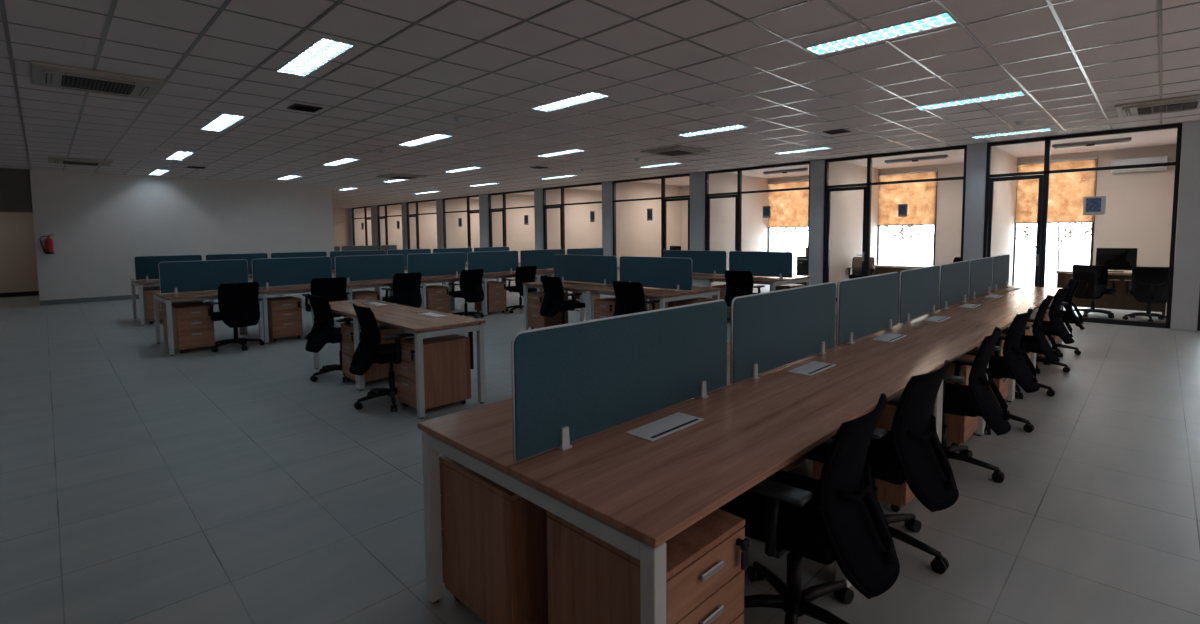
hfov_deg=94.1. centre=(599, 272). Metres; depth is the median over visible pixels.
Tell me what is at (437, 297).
drawer pedestal
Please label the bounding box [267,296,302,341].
drawer pedestal
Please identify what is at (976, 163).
pillar
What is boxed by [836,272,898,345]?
divider
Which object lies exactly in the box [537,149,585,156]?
ceiling light
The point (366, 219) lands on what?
door
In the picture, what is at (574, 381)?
divider
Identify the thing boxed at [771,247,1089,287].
ground
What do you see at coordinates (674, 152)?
grille
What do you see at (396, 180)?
ceiling light
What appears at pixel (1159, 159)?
air conditioner
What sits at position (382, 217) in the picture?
door
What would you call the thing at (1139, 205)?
wall
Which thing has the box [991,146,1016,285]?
wall partition
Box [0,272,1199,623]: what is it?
floor
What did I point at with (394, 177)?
grille
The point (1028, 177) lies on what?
door
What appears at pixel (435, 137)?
ceiling light
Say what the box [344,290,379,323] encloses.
drawer pedestal
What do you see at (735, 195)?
door
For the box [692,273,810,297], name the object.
desk
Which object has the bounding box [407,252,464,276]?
divider
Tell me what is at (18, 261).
wall
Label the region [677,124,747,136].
ceiling light
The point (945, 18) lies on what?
ceiling light
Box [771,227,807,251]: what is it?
tree
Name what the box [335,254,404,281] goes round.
divider
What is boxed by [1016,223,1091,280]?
tree
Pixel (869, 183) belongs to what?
window
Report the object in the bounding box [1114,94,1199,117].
air conditioner
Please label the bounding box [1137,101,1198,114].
grille
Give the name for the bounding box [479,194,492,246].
pillar
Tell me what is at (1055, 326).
office chair
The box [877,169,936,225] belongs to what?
roller blind
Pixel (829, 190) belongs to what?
door
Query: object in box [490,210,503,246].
door
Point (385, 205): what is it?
window
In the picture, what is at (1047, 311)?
drawer pedestal
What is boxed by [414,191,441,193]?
ceiling light
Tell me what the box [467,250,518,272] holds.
divider
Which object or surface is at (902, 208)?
print
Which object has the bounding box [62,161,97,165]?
grille
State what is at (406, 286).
office chair
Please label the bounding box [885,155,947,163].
strip light
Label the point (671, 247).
computer monitor
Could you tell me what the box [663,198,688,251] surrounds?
door
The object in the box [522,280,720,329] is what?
desk
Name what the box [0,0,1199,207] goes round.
ceiling
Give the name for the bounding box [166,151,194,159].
ceiling light
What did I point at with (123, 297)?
baseboard
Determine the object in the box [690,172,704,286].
pillar
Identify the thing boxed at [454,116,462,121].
smoke detector
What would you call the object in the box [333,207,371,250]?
wall
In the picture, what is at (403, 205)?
pillar
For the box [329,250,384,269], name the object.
divider
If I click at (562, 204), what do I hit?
window
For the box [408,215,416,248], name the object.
door
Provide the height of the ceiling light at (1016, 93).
0.088 m
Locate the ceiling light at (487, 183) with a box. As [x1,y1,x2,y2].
[471,183,499,186]
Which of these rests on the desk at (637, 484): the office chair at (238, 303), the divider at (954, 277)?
the divider at (954, 277)
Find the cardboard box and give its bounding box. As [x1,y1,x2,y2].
[805,247,807,256]
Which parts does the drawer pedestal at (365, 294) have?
drawer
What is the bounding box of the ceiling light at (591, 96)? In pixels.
[530,92,609,111]
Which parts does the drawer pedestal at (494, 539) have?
drawer, drawer, drawer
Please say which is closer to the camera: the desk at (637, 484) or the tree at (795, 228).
the desk at (637, 484)
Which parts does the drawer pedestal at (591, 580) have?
drawer, drawer, handle, handle, drawer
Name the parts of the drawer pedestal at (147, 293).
drawer, drawer, drawer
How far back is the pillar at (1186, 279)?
8.26 m
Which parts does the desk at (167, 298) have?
leg, cross rail, leg, long rail, leg, leg, leg, long rail, leg, long rail, leg, leg, leg, long rail, leg, leg, leg, leg, long rail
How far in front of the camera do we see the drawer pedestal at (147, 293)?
9.79 m
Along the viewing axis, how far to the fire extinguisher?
12.70 m
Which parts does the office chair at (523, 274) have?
seat, frame, backrest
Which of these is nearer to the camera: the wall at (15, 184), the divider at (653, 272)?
the divider at (653, 272)
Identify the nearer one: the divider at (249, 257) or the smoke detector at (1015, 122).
the smoke detector at (1015, 122)
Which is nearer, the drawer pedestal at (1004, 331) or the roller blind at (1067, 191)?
the drawer pedestal at (1004, 331)
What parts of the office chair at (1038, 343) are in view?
seat, backrest, frame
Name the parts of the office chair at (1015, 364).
seat, armrest, frame, backrest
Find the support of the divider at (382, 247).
on the desk
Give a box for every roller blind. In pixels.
[767,179,808,227]
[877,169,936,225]
[1015,157,1097,223]
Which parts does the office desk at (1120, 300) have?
panel, panel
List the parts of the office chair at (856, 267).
seat, backrest, frame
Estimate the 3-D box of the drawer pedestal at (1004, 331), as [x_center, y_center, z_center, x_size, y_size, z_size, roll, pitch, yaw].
[4.083,0.780,5.711,0.400,0.600,0.532,-4,5,-45]
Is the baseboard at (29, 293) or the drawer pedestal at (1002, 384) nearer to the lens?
the drawer pedestal at (1002, 384)
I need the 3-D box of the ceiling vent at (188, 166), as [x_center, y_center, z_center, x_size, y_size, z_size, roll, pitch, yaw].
[-8.995,-2.336,12.435,0.312,0.012,0.312,-4,5,-45]
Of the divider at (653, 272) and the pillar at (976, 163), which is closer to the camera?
the divider at (653, 272)
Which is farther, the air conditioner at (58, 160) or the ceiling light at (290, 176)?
the ceiling light at (290, 176)
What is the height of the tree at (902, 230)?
3.201 m
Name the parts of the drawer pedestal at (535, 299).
drawer, drawer, drawer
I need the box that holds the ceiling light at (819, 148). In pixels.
[775,147,831,154]
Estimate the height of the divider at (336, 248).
0.436 m
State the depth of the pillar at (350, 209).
30.63 m
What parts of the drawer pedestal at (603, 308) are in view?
drawer, drawer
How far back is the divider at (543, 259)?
12.11 m
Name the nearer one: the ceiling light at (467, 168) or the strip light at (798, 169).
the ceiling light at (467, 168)
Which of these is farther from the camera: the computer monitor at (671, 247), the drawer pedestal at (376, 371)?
the computer monitor at (671, 247)
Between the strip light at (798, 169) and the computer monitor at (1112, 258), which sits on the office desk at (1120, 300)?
the computer monitor at (1112, 258)
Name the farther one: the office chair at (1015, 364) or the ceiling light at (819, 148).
the ceiling light at (819, 148)
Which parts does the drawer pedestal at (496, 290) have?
drawer, drawer, drawer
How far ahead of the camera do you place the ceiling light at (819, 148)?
10.75 m
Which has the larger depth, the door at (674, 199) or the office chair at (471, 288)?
the door at (674, 199)
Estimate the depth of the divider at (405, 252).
13.63 m
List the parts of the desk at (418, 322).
leg, long rail, leg, leg, long rail, leg, cross rail, leg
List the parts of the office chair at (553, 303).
backrest, frame, seat, armrest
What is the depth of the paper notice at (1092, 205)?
9.04 m
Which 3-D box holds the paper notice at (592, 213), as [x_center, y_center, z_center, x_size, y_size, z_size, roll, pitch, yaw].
[-0.236,-1.729,17.283,0.003,0.340,0.200,-4,5,-45]
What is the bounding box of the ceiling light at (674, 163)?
[641,162,682,167]
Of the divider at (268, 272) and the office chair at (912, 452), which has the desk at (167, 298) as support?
the divider at (268, 272)
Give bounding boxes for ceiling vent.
[186,166,205,168]
[287,104,322,112]
[530,166,548,168]
[823,129,850,134]
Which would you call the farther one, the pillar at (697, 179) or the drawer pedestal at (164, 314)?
the pillar at (697, 179)
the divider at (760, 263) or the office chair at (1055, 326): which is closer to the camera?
the office chair at (1055, 326)
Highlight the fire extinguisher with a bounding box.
[39,234,53,253]
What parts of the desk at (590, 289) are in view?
leg, long rail, leg, leg, leg, long rail, leg, leg, cross rail, leg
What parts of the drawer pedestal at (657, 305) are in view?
drawer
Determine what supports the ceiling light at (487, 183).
attached to the ceiling at (667, 69)
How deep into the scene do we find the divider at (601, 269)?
8.67 m
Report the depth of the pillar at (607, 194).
16.71 m
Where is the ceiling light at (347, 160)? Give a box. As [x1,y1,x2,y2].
[323,158,360,165]
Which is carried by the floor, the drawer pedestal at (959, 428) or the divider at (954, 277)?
the drawer pedestal at (959, 428)
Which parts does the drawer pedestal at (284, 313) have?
drawer, drawer, drawer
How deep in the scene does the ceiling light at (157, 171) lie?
13.40 m
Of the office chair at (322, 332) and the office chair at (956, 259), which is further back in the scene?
the office chair at (956, 259)
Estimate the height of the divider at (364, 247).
0.436 m
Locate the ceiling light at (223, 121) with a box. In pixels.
[199,113,245,131]
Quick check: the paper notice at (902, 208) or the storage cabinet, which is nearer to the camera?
the paper notice at (902, 208)
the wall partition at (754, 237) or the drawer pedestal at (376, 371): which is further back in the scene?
the wall partition at (754, 237)
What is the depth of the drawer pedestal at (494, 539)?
2.05 m
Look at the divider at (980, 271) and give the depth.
6.46 m
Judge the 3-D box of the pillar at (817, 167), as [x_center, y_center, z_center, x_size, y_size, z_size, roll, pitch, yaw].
[4.808,-0.913,12.311,0.240,3.075,0.292,-4,5,-45]
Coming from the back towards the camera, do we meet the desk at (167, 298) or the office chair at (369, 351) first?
the desk at (167, 298)
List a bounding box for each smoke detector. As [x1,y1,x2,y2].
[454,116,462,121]
[1014,121,1023,124]
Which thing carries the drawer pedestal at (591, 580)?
on the floor
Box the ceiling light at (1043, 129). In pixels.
[971,128,1052,138]
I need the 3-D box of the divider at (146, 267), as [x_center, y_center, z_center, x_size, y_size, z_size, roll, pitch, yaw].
[-8.003,-0.100,10.390,1.008,0.436,0.060,-4,5,-45]
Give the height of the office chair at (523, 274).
0.906 m
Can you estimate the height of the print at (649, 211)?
0.252 m
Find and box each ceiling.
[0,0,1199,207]
[400,126,1182,204]
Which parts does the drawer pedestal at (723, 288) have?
drawer, drawer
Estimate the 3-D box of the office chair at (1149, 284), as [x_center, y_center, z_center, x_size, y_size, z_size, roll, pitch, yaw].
[9.067,0.346,9.208,0.639,0.906,0.631,3,5,39]
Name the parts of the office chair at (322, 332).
backrest, frame, seat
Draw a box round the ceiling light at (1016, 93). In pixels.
[915,91,1025,110]
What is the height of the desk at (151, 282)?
0.750 m
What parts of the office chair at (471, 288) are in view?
armrest, seat, frame, backrest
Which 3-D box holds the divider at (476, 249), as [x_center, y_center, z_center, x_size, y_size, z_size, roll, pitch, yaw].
[-2.971,-0.483,15.391,1.158,0.436,0.060,-4,5,-45]
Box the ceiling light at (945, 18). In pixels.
[804,12,958,55]
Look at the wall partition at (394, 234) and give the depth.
29.10 m
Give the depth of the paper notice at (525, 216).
19.66 m
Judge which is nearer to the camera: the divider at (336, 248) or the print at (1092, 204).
the print at (1092, 204)
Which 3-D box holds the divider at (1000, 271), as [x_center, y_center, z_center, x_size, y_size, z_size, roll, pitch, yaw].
[5.253,-0.009,7.322,1.038,0.436,0.060,-4,5,-45]
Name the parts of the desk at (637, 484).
leg, cross rail, leg, leg, leg, leg, leg, leg, leg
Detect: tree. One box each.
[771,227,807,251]
[880,225,933,263]
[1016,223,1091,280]
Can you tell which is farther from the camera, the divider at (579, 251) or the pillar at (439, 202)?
the pillar at (439, 202)
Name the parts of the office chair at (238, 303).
armrest, seat, backrest, frame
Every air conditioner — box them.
[30,61,164,99]
[48,157,112,166]
[377,173,426,179]
[640,145,709,156]
[1111,156,1167,172]
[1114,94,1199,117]
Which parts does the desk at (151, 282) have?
leg, leg, long rail, leg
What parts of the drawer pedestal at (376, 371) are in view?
drawer, drawer, drawer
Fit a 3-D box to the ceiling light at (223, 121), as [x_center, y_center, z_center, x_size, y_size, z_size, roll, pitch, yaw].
[-5.212,-2.096,7.691,0.267,0.088,1.441,-4,5,-45]
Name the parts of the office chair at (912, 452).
seat, frame, backrest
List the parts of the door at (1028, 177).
handle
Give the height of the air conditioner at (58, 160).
0.053 m
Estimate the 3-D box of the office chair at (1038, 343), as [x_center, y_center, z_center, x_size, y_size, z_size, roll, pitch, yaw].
[3.898,0.662,5.224,0.631,0.906,0.639,3,5,42]
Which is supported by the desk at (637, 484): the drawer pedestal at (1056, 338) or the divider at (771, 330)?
the divider at (771, 330)
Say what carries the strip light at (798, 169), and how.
attached to the ceiling at (1168, 136)
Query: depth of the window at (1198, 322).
8.27 m
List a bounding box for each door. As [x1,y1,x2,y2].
[365,218,370,244]
[378,217,385,249]
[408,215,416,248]
[468,211,479,247]
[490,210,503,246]
[544,206,561,275]
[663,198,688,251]
[707,194,736,250]
[825,186,866,301]
[987,174,1042,286]
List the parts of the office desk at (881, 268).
panel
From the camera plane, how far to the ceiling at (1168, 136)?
11.75 m
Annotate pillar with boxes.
[349,208,355,245]
[371,205,381,244]
[401,202,410,248]
[436,199,447,247]
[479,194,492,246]
[534,188,547,276]
[602,181,616,255]
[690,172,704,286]
[809,159,824,284]
[963,143,986,260]
[1170,121,1199,330]
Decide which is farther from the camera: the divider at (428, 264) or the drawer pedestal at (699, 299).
the divider at (428, 264)
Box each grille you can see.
[61,75,134,94]
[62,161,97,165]
[391,176,411,178]
[656,150,691,155]
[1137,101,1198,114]
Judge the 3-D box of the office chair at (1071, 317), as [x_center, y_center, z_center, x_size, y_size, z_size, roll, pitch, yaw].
[5.545,0.536,6.861,0.631,0.906,0.639,2,5,32]
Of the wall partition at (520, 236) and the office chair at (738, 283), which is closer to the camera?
the office chair at (738, 283)
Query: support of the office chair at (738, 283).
on the floor
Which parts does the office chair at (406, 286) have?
seat, backrest, frame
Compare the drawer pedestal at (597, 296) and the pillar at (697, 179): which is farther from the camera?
the pillar at (697, 179)
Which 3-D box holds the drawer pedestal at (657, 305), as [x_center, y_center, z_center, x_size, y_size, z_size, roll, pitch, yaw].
[1.184,0.465,10.741,0.532,0.600,0.400,-4,5,-45]
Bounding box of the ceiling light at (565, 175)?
[542,175,577,179]
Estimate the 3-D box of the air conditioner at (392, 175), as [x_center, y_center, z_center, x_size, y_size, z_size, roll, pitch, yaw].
[-5.186,-2.497,14.617,0.940,0.053,0.940,-4,5,-45]
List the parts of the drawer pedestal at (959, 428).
drawer, drawer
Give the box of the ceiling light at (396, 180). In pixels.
[384,179,404,182]
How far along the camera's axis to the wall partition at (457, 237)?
24.48 m
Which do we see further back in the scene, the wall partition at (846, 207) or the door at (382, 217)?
the door at (382, 217)
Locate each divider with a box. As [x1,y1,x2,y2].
[134,255,201,279]
[158,259,247,293]
[205,253,267,273]
[252,256,331,287]
[271,251,326,257]
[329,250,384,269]
[334,246,339,250]
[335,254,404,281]
[341,245,378,250]
[380,245,396,254]
[387,249,430,266]
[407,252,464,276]
[433,248,471,263]
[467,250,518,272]
[474,247,508,251]
[511,299,726,460]
[520,249,564,269]
[554,254,617,284]
[567,248,602,254]
[620,256,691,290]
[664,250,726,273]
[729,251,792,277]
[730,282,835,383]
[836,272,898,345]
[898,265,939,323]
[938,260,969,308]
[968,257,992,298]
[992,254,1009,290]
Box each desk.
[130,262,519,324]
[152,266,619,355]
[309,299,485,418]
[417,286,1063,623]
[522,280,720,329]
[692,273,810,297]
[872,264,939,274]
[1056,269,1165,314]
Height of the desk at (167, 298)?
0.750 m
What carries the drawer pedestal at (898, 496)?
on the floor
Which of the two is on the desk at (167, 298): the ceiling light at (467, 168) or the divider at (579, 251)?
the divider at (579, 251)
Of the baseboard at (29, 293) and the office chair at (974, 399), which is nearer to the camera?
the office chair at (974, 399)
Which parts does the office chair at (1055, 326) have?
seat, frame, backrest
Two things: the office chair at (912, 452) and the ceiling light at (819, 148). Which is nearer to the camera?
the office chair at (912, 452)
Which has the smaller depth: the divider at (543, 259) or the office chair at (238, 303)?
the office chair at (238, 303)
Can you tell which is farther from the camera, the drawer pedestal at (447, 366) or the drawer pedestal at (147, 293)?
the drawer pedestal at (147, 293)
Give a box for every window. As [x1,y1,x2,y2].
[352,206,370,245]
[377,203,401,244]
[406,199,435,248]
[443,195,478,247]
[488,189,533,246]
[543,182,601,275]
[612,173,689,256]
[705,161,809,293]
[768,228,769,251]
[823,145,966,282]
[877,169,937,264]
[983,123,1182,328]
[1012,159,1097,285]
[1197,291,1199,330]
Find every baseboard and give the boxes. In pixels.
[0,291,38,297]
[40,294,138,304]
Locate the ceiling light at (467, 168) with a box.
[444,167,483,172]
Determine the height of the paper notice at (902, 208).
0.250 m
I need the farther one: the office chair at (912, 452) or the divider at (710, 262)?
the divider at (710, 262)
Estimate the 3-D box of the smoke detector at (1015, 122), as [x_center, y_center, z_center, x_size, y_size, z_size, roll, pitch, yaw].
[6.048,-2.153,8.058,0.124,0.050,0.124,-4,5,-45]
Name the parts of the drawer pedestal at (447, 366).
drawer, drawer, drawer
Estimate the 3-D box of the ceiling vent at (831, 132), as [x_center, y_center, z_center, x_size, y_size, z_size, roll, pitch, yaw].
[3.699,-2.197,8.724,0.312,0.012,0.312,-4,5,-45]
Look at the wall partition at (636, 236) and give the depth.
17.84 m
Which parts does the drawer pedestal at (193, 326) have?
drawer, drawer, drawer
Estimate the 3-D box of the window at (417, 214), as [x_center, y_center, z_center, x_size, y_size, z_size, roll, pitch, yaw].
[-7.933,-1.664,25.054,0.090,3.075,2.870,-4,5,-45]
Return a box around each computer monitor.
[670,246,680,249]
[1096,248,1137,271]
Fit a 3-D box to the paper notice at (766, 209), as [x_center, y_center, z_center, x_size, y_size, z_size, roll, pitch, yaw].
[3.915,-1.425,13.130,0.003,0.280,0.200,-4,5,-45]
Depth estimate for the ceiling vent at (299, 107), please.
6.80 m
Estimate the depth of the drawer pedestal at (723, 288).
9.49 m
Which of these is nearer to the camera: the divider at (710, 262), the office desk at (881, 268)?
the divider at (710, 262)
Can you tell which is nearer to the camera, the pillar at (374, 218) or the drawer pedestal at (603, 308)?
the drawer pedestal at (603, 308)
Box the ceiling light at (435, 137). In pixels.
[398,134,452,146]
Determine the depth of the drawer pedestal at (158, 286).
10.51 m
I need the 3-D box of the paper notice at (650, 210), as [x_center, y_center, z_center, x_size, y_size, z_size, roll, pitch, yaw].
[1.395,-1.623,15.651,0.003,0.340,0.200,-4,5,-45]
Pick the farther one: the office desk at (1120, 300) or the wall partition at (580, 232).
the wall partition at (580, 232)
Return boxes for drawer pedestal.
[138,285,159,304]
[143,288,162,323]
[162,301,201,342]
[171,303,214,352]
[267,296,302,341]
[341,323,404,381]
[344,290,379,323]
[396,334,470,413]
[426,285,448,312]
[439,455,547,623]
[475,281,505,314]
[528,291,567,328]
[547,509,748,623]
[572,292,599,299]
[593,297,615,318]
[649,299,667,309]
[668,297,712,307]
[712,285,730,317]
[770,284,804,291]
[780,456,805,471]
[813,393,934,511]
[945,354,977,445]
[967,334,1008,404]
[1002,322,1032,383]
[1036,309,1048,362]
[1052,305,1062,342]
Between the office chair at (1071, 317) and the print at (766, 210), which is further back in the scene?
the print at (766, 210)
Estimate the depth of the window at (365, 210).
30.05 m
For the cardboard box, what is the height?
0.260 m
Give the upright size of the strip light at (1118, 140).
0.085 m
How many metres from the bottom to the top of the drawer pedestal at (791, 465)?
0.600 m
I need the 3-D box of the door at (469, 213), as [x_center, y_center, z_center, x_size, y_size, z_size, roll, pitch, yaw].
[-4.943,-1.180,22.032,0.120,2.440,0.847,-4,5,-45]
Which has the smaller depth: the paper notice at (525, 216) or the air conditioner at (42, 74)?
the air conditioner at (42, 74)
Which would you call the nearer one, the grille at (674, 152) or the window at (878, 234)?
the grille at (674, 152)
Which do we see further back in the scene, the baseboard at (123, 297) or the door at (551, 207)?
the door at (551, 207)
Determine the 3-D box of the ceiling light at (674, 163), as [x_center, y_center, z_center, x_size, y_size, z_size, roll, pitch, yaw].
[1.388,-2.501,12.821,0.285,0.088,1.081,-4,5,-45]
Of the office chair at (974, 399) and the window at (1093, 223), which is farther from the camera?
the window at (1093, 223)
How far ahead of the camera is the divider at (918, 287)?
4.81 m
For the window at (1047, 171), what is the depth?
9.07 m
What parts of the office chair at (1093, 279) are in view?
backrest, frame, seat, armrest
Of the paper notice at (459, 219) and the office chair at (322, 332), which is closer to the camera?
the office chair at (322, 332)
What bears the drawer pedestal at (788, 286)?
on the floor
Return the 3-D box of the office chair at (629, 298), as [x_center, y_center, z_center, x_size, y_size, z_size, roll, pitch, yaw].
[0.479,0.553,7.268,0.639,0.906,0.631,3,5,42]
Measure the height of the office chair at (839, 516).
0.906 m
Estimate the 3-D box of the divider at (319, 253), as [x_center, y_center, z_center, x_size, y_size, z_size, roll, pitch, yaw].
[-6.423,-0.221,11.959,1.108,0.436,0.060,-4,5,-45]
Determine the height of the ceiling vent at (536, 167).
0.012 m
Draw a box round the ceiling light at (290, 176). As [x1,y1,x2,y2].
[279,175,301,179]
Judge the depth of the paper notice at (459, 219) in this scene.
22.75 m
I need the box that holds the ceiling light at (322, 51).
[275,37,355,76]
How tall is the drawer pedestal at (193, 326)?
0.600 m
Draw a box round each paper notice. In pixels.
[458,218,461,226]
[524,215,527,224]
[590,211,594,221]
[647,208,652,220]
[763,206,770,217]
[898,204,907,216]
[1083,196,1105,214]
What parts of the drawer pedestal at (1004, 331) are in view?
drawer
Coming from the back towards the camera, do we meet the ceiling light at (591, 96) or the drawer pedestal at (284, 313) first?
the drawer pedestal at (284, 313)
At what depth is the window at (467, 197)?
22.85 m
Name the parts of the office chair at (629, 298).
backrest, frame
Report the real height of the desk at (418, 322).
0.756 m
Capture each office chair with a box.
[205,282,264,351]
[302,277,349,339]
[305,293,352,382]
[349,303,413,411]
[381,272,422,307]
[447,269,483,318]
[504,266,536,312]
[540,276,584,323]
[613,281,659,315]
[718,393,899,623]
[723,270,764,322]
[802,360,958,573]
[847,257,874,278]
[941,327,1010,482]
[953,257,960,262]
[965,308,1039,434]
[1006,295,1059,398]
[1036,286,1074,373]
[1052,279,1084,357]
[1069,265,1119,317]
[1122,266,1173,321]
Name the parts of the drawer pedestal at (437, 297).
drawer, drawer, drawer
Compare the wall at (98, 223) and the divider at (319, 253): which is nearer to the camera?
the divider at (319, 253)
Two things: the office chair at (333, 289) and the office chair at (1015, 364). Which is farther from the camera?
the office chair at (333, 289)
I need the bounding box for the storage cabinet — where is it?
[796,256,807,285]
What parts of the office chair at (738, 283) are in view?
frame, backrest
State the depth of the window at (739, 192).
13.59 m
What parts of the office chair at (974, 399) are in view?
armrest, armrest, seat, frame, backrest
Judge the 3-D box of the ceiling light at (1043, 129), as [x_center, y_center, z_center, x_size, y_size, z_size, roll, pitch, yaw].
[6.658,-2.292,9.055,0.285,0.088,1.040,-4,5,-45]
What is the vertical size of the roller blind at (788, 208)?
1.357 m
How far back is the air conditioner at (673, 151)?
10.41 m
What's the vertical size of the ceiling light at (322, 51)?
0.088 m
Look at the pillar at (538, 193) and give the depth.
19.01 m
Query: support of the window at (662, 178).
in the wall partition at (636, 236)
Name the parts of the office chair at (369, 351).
frame, backrest, seat, armrest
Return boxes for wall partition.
[381,205,402,248]
[410,202,436,252]
[446,198,479,269]
[492,194,534,266]
[547,188,601,276]
[617,182,680,280]
[709,173,767,286]
[829,161,878,296]
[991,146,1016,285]
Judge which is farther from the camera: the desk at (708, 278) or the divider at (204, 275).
the desk at (708, 278)
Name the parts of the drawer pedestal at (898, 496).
drawer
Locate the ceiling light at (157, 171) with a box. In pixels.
[148,169,170,175]
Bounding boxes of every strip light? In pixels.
[763,168,807,174]
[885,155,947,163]
[1052,137,1131,148]
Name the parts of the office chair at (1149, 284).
armrest, backrest, frame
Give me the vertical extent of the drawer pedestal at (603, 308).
0.600 m
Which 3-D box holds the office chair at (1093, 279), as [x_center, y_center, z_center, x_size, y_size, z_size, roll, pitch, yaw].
[8.608,0.314,9.755,0.630,0.906,0.638,-3,4,-30]
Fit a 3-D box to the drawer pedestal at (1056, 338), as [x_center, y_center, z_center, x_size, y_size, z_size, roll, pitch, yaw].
[5.698,0.657,7.316,0.400,0.600,0.532,-4,5,-45]
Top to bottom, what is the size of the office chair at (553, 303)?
0.906 m
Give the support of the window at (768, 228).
in the wall at (1139, 205)
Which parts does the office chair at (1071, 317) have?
seat, backrest, frame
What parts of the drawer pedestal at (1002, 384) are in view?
drawer, drawer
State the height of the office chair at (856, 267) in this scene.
0.906 m
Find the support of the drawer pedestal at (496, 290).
on the floor
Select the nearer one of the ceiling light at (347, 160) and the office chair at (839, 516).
the office chair at (839, 516)
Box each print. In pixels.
[648,210,651,218]
[763,207,769,215]
[899,205,906,214]
[1086,198,1100,211]
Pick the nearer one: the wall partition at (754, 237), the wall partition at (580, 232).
the wall partition at (754, 237)
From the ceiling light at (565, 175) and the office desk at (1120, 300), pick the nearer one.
the office desk at (1120, 300)
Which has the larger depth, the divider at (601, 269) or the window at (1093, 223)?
the window at (1093, 223)
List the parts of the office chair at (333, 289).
armrest, backrest, frame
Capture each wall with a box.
[0,168,32,211]
[0,212,38,292]
[30,169,334,300]
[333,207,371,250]
[681,144,1181,305]
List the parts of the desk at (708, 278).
long rail, leg, long rail, leg, cross rail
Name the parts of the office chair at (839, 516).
armrest, seat, frame, backrest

